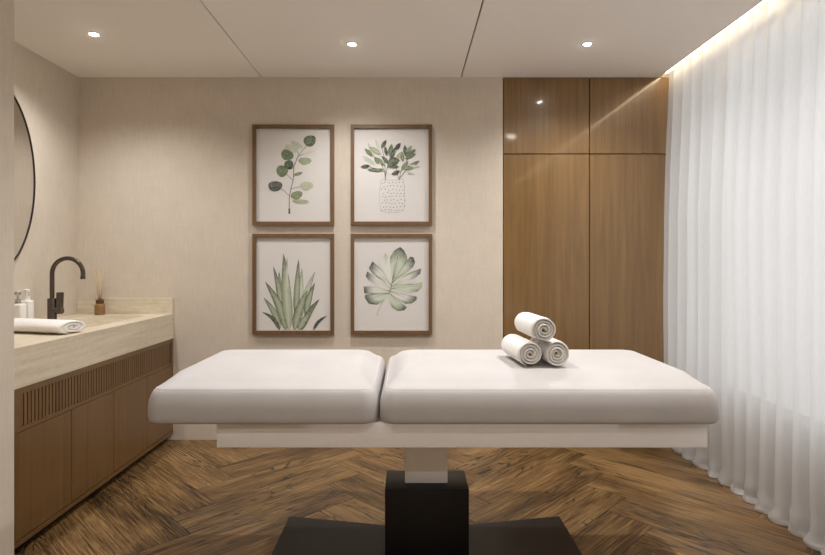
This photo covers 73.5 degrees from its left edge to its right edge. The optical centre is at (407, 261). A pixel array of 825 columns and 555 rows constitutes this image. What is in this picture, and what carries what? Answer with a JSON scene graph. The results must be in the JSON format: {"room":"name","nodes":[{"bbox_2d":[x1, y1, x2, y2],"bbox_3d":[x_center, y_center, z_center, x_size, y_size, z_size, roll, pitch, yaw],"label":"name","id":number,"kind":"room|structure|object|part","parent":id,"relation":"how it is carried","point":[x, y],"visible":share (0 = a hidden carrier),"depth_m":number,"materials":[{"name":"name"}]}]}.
{"room":"massage room","nodes":[
{"label":"massage room","id":0,"kind":"room"},
{"bbox_2d":[0,0,13,554],"bbox_3d":[-2.002,-0.025,2.240,0.723,2.600,0.120,0,0,0],"label":"wall partition","id":1,"kind":"structure","parent":0,"point":[6,6],"depth_m":2.26,"materials":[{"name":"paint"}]},
{"bbox_2d":[14,41,77,318],"bbox_3d":[-2.414,-0.025,1.180,0.100,2.600,5.560,0,0,0],"label":"wall","id":2,"kind":"structure","parent":0,"point":[46,93],"depth_m":3.63,"materials":[{"name":"paint"}]},
{"bbox_2d":[14,95,35,260],"bbox_3d":[-2.357,-0.501,3.115,0.013,1.142,0.740,0,0,0],"label":"mirror","id":3,"kind":"object","parent":2,"relation":"attached to","point":[24,163],"visible":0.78,"depth_m":3.37,"materials":[{"name":"beige mirror"}]},
{"bbox_2d":[78,72,668,439],"bbox_3d":[-0.087,-0.165,4.270,4.754,2.880,0.620,0,0,0],"label":"wall","id":4,"kind":"structure","parent":0,"point":[165,163],"depth_m":3.96,"materials":[{"name":"paint"}]},
{"bbox_2d":[77,298,173,313],"bbox_3d":[-2.021,0.314,3.947,0.683,0.112,0.022,0,0,0],"label":"backsplash","id":5,"kind":"structure","parent":4,"relation":"attached to","point":[84,305],"depth_m":3.94,"materials":[{"name":"stone"}]},
{"bbox_2d":[252,124,333,224],"bbox_3d":[-0.818,-0.621,3.945,0.581,0.716,0.029,0,0,0],"label":"framed print","id":6,"kind":"object","parent":4,"relation":"attached to","point":[293,164],"visible":1,"depth_m":3.95,"materials":[{"name":"white paper"}]},
{"bbox_2d":[252,234,333,333],"bbox_3d":[-0.818,0.157,3.945,0.581,0.716,0.029,0,0,0],"label":"framed print","id":7,"kind":"object","parent":4,"relation":"attached to","point":[293,274],"visible":1,"depth_m":3.95,"materials":[{"name":"paper"}]},
{"bbox_2d":[351,124,431,224],"bbox_3d":[-0.118,-0.621,3.945,0.581,0.716,0.029,0,0,0],"label":"framed print","id":8,"kind":"object","parent":4,"relation":"attached to","point":[391,164],"visible":1,"depth_m":3.95,"materials":[{"name":"white paper"}]},
{"bbox_2d":[351,234,431,333],"bbox_3d":[-0.118,0.157,3.945,0.581,0.716,0.029,0,0,0],"label":"framed print","id":9,"kind":"object","parent":4,"relation":"attached to","point":[391,274],"visible":1,"depth_m":3.95,"materials":[{"name":"paper"}]},
{"bbox_2d":[14,0,763,76],"bbox_3d":[-0.157,-1.465,1.180,4.614,0.280,5.560,0,0,0],"label":"ceiling","id":10,"kind":"structure","parent":0,"point":[138,38],"depth_m":3.24,"materials":[{"name":"paint"}]},
{"bbox_2d":[88,32,100,36],"bbox_3d":[-1.825,-1.321,3.210,0.068,0.009,0.068,0,0,0],"label":"recessed light","id":11,"kind":"object","parent":10,"relation":"in","point":[94,34],"visible":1,"depth_m":3.20,"materials":[{"name":"white paint"}]},
{"bbox_2d":[346,42,357,46],"bbox_3d":[-0.340,-1.321,3.355,0.068,0.009,0.068,0,0,0],"label":"recessed light","id":12,"kind":"object","parent":10,"relation":"in","point":[352,44],"visible":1,"depth_m":3.34,"materials":[{"name":"white paint"}]},
{"bbox_2d":[581,42,592,46],"bbox_3d":[1.090,-1.321,3.355,0.068,0.009,0.068,0,0,0],"label":"recessed light","id":13,"kind":"object","parent":10,"relation":"in","point":[585,44],"visible":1,"depth_m":3.35,"materials":[{"name":"white paint"}]},
{"bbox_2d":[666,0,766,72],"bbox_3d":[1.829,-1.340,1.203,0.016,0.006,5.406,0,0,0],"label":"led strip","id":14,"kind":"object","parent":10,"relation":"attached to","point":[761,3],"visible":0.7,"depth_m":3.23,"materials":[{"name":"beige plastic"}]},
{"bbox_2d":[663,0,824,554],"bbox_3d":[1.831,-0.137,1.825,0.134,2.816,4.237,0,0,0],"label":"curtain","id":15,"kind":"object","parent":10,"relation":"hanging from","point":[744,279],"visible":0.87,"depth_m":2.90,"materials":[{"name":"white fabric"}]},
{"bbox_2d":[14,440,820,554],"bbox_3d":[-0.187,1.335,1.130,4.754,0.120,5.860,0,0,0],"label":"floor","id":16,"kind":"structure","parent":0,"point":[182,497],"depth_m":2.95,"materials":[{"name":"brown wood"}]},
{"bbox_2d":[14,338,172,550],"bbox_3d":[-2.022,0.910,3.130,0.679,0.727,1.656,0,0,0],"label":"vanity cabinet","id":17,"kind":"object","parent":16,"relation":"on","point":[76,431],"visible":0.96,"depth_m":2.84,"materials":[{"name":"brown wood"}]},
{"bbox_3d":[-1.694,0.971,2.562,0.022,0.462,0.395,0,0,0],"label":"door","id":18,"kind":"part","parent":17,"relation":"part of","materials":[{"name":"brown wood"}]},
{"bbox_3d":[-1.694,0.971,2.961,0.022,0.462,0.395,0,0,0],"label":"door","id":19,"kind":"part","parent":17,"relation":"part of","materials":[{"name":"brown wood"}]},
{"bbox_2d":[14,298,173,389],"bbox_3d":[-2.021,0.402,3.130,0.683,0.288,1.656,0,0,0],"label":"countertop","id":20,"kind":"structure","parent":17,"relation":"on","point":[127,325],"depth_m":3.10,"materials":[{"name":"stone"}]},
{"bbox_2d":[14,292,25,317],"bbox_3d":[-2.210,0.269,3.120,0.081,0.201,0.052,0,0,0],"label":"soap bottle","id":21,"kind":"object","parent":20,"relation":"on","point":[19,307],"visible":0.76,"depth_m":3.10,"materials":[{"name":"white plastic"}]},
{"bbox_2d":[17,289,33,318],"bbox_3d":[-2.243,0.264,3.235,0.075,0.211,0.052,0,0,0],"label":"soap bottle","id":22,"kind":"object","parent":20,"relation":"on","point":[29,303],"visible":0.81,"depth_m":3.22,"materials":[{"name":"white plastic"}]},
{"bbox_2d":[14,318,85,333],"bbox_3d":[-1.932,0.335,2.908,0.423,0.068,0.176,0,0,16],"label":"folded towel","id":23,"kind":"object","parent":20,"relation":"on","point":[60,326],"visible":0.93,"depth_m":2.83,"materials":[{"name":"white fabric"}]},
{"bbox_2d":[47,256,85,318],"bbox_3d":[-2.161,0.166,3.490,0.240,0.406,0.062,0,0,0],"label":"faucet","id":24,"kind":"object","parent":20,"relation":"on","point":[55,306],"visible":0.91,"depth_m":3.48,"materials":[{"name":"black metal"}]},
{"bbox_3d":[-2.201,0.249,3.490,0.042,0.116,0.024,0,0,0],"label":"lever","id":25,"kind":"part","parent":24,"relation":"part of","materials":[{"name":"black metal"}]},
{"bbox_3d":[-2.152,0.097,3.490,0.223,0.267,0.027,0,0,0],"label":"spout","id":26,"kind":"part","parent":24,"relation":"part of","materials":[{"name":"black metal"}]},
{"bbox_2d":[94,268,105,314],"bbox_3d":[-2.164,0.205,3.877,0.071,0.329,0.072,0,0,45],"label":"reed diffuser","id":27,"kind":"object","parent":20,"relation":"on","point":[99,307],"visible":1,"depth_m":3.86,"materials":[{"name":"orange glass"}]},
{"bbox_2d":[94,303,104,314],"bbox_3d":[-2.165,0.330,3.878,0.068,0.080,0.068,0,0,0],"label":"jar","id":28,"kind":"object","parent":27,"relation":"attached to","point":[99,308],"depth_m":3.85,"materials":[{"name":"orange glass"}]},
{"bbox_2d":[20,343,170,426],"bbox_3d":[-1.695,0.647,3.162,0.016,0.144,1.521,0,0,0],"label":"grille","id":29,"kind":"object","parent":17,"relation":"attached to","point":[41,402],"depth_m":2.91,"materials":[{"name":"brown wood"}]},
{"bbox_3d":[-1.694,0.971,3.360,0.022,0.462,0.395,0,0,0],"label":"door","id":30,"kind":"part","parent":17,"relation":"part of","materials":[{"name":"brown wood"}]},
{"bbox_3d":[-1.694,0.971,3.759,0.022,0.462,0.395,0,0,0],"label":"door","id":31,"kind":"part","parent":17,"relation":"part of","materials":[{"name":"brown wood"}]},
{"bbox_2d":[148,350,718,554],"bbox_3d":[0.093,0.845,2.395,2.113,0.859,0.790,0,0,0],"label":"massage table","id":32,"kind":"object","parent":16,"relation":"on","point":[425,403],"visible":0.98,"depth_m":2.06,"materials":[{"name":"white leather"}]},
{"bbox_2d":[148,350,385,423],"bbox_3d":[-0.536,0.504,2.395,0.853,0.178,0.790,0,0,0],"label":"cushion","id":33,"kind":"object","parent":32,"relation":"on","point":[228,386],"depth_m":2.03,"materials":[{"name":"white leather"}]},
{"bbox_3d":[0.080,1.259,2.400,1.324,0.030,0.612,0,0,0],"label":"plate","id":34,"kind":"part","parent":32,"relation":"part of","materials":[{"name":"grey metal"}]},
{"bbox_3d":[0.202,0.643,2.395,1.829,0.098,0.680,0,0,0],"label":"support frame","id":35,"kind":"part","parent":32,"relation":"part of","materials":[{"name":"beige wood"}]},
{"bbox_2d":[501,334,541,365],"bbox_3d":[0.468,0.361,2.298,0.100,0.095,0.267,0,0,-5],"label":"rolled towel","id":36,"kind":"object","parent":32,"relation":"on","point":[519,348],"visible":1,"depth_m":2.18,"materials":[{"name":"white fabric"}]},
{"bbox_2d":[514,312,555,339],"bbox_3d":[0.523,0.264,2.293,0.100,0.093,0.267,0,0,-4],"label":"rolled towel","id":37,"kind":"object","parent":36,"relation":"on","point":[533,325],"visible":1,"depth_m":2.18,"materials":[{"name":"white fabric"}]},
{"bbox_2d":[530,337,568,365],"bbox_3d":[0.581,0.359,2.295,0.094,0.100,0.267,0,0,-4],"label":"rolled towel","id":38,"kind":"object","parent":32,"relation":"on","point":[554,351],"visible":0.84,"depth_m":2.17,"materials":[{"name":"white fabric"}]},
{"bbox_2d":[380,350,718,423],"bbox_3d":[0.522,0.504,2.395,1.255,0.178,0.790,0,0,0],"label":"cushion","id":39,"kind":"object","parent":32,"relation":"on","point":[417,386],"depth_m":2.02,"materials":[{"name":"white leather"}]},
{"bbox_2d":[503,78,668,362],"bbox_3d":[1.320,-0.024,4.230,1.270,2.597,0.540,0,0,0],"label":"wardrobe","id":40,"kind":"object","parent":16,"relation":"on","point":[584,159],"visible":0.57,"depth_m":3.96,"materials":[{"name":"brown wood"}]},
{"bbox_3d":[0.994,-1.050,3.971,0.613,0.544,0.022,0,0,0],"label":"door","id":41,"kind":"part","parent":40,"relation":"part of","materials":[{"name":"brown wood"}]},
{"bbox_3d":[0.994,0.214,3.971,0.613,1.973,0.022,0,0,0],"label":"door","id":42,"kind":"part","parent":40,"relation":"part of","materials":[{"name":"brown wood"}]},
{"bbox_3d":[1.629,0.214,3.971,0.647,1.973,0.022,0,0,0],"label":"door","id":43,"kind":"part","parent":40,"relation":"part of","materials":[{"name":"brown wood"}]},
{"bbox_3d":[1.629,-1.050,3.971,0.647,0.544,0.022,0,0,0],"label":"door","id":44,"kind":"part","parent":40,"relation":"part of","materials":[{"name":"brown wood"}]}
]}

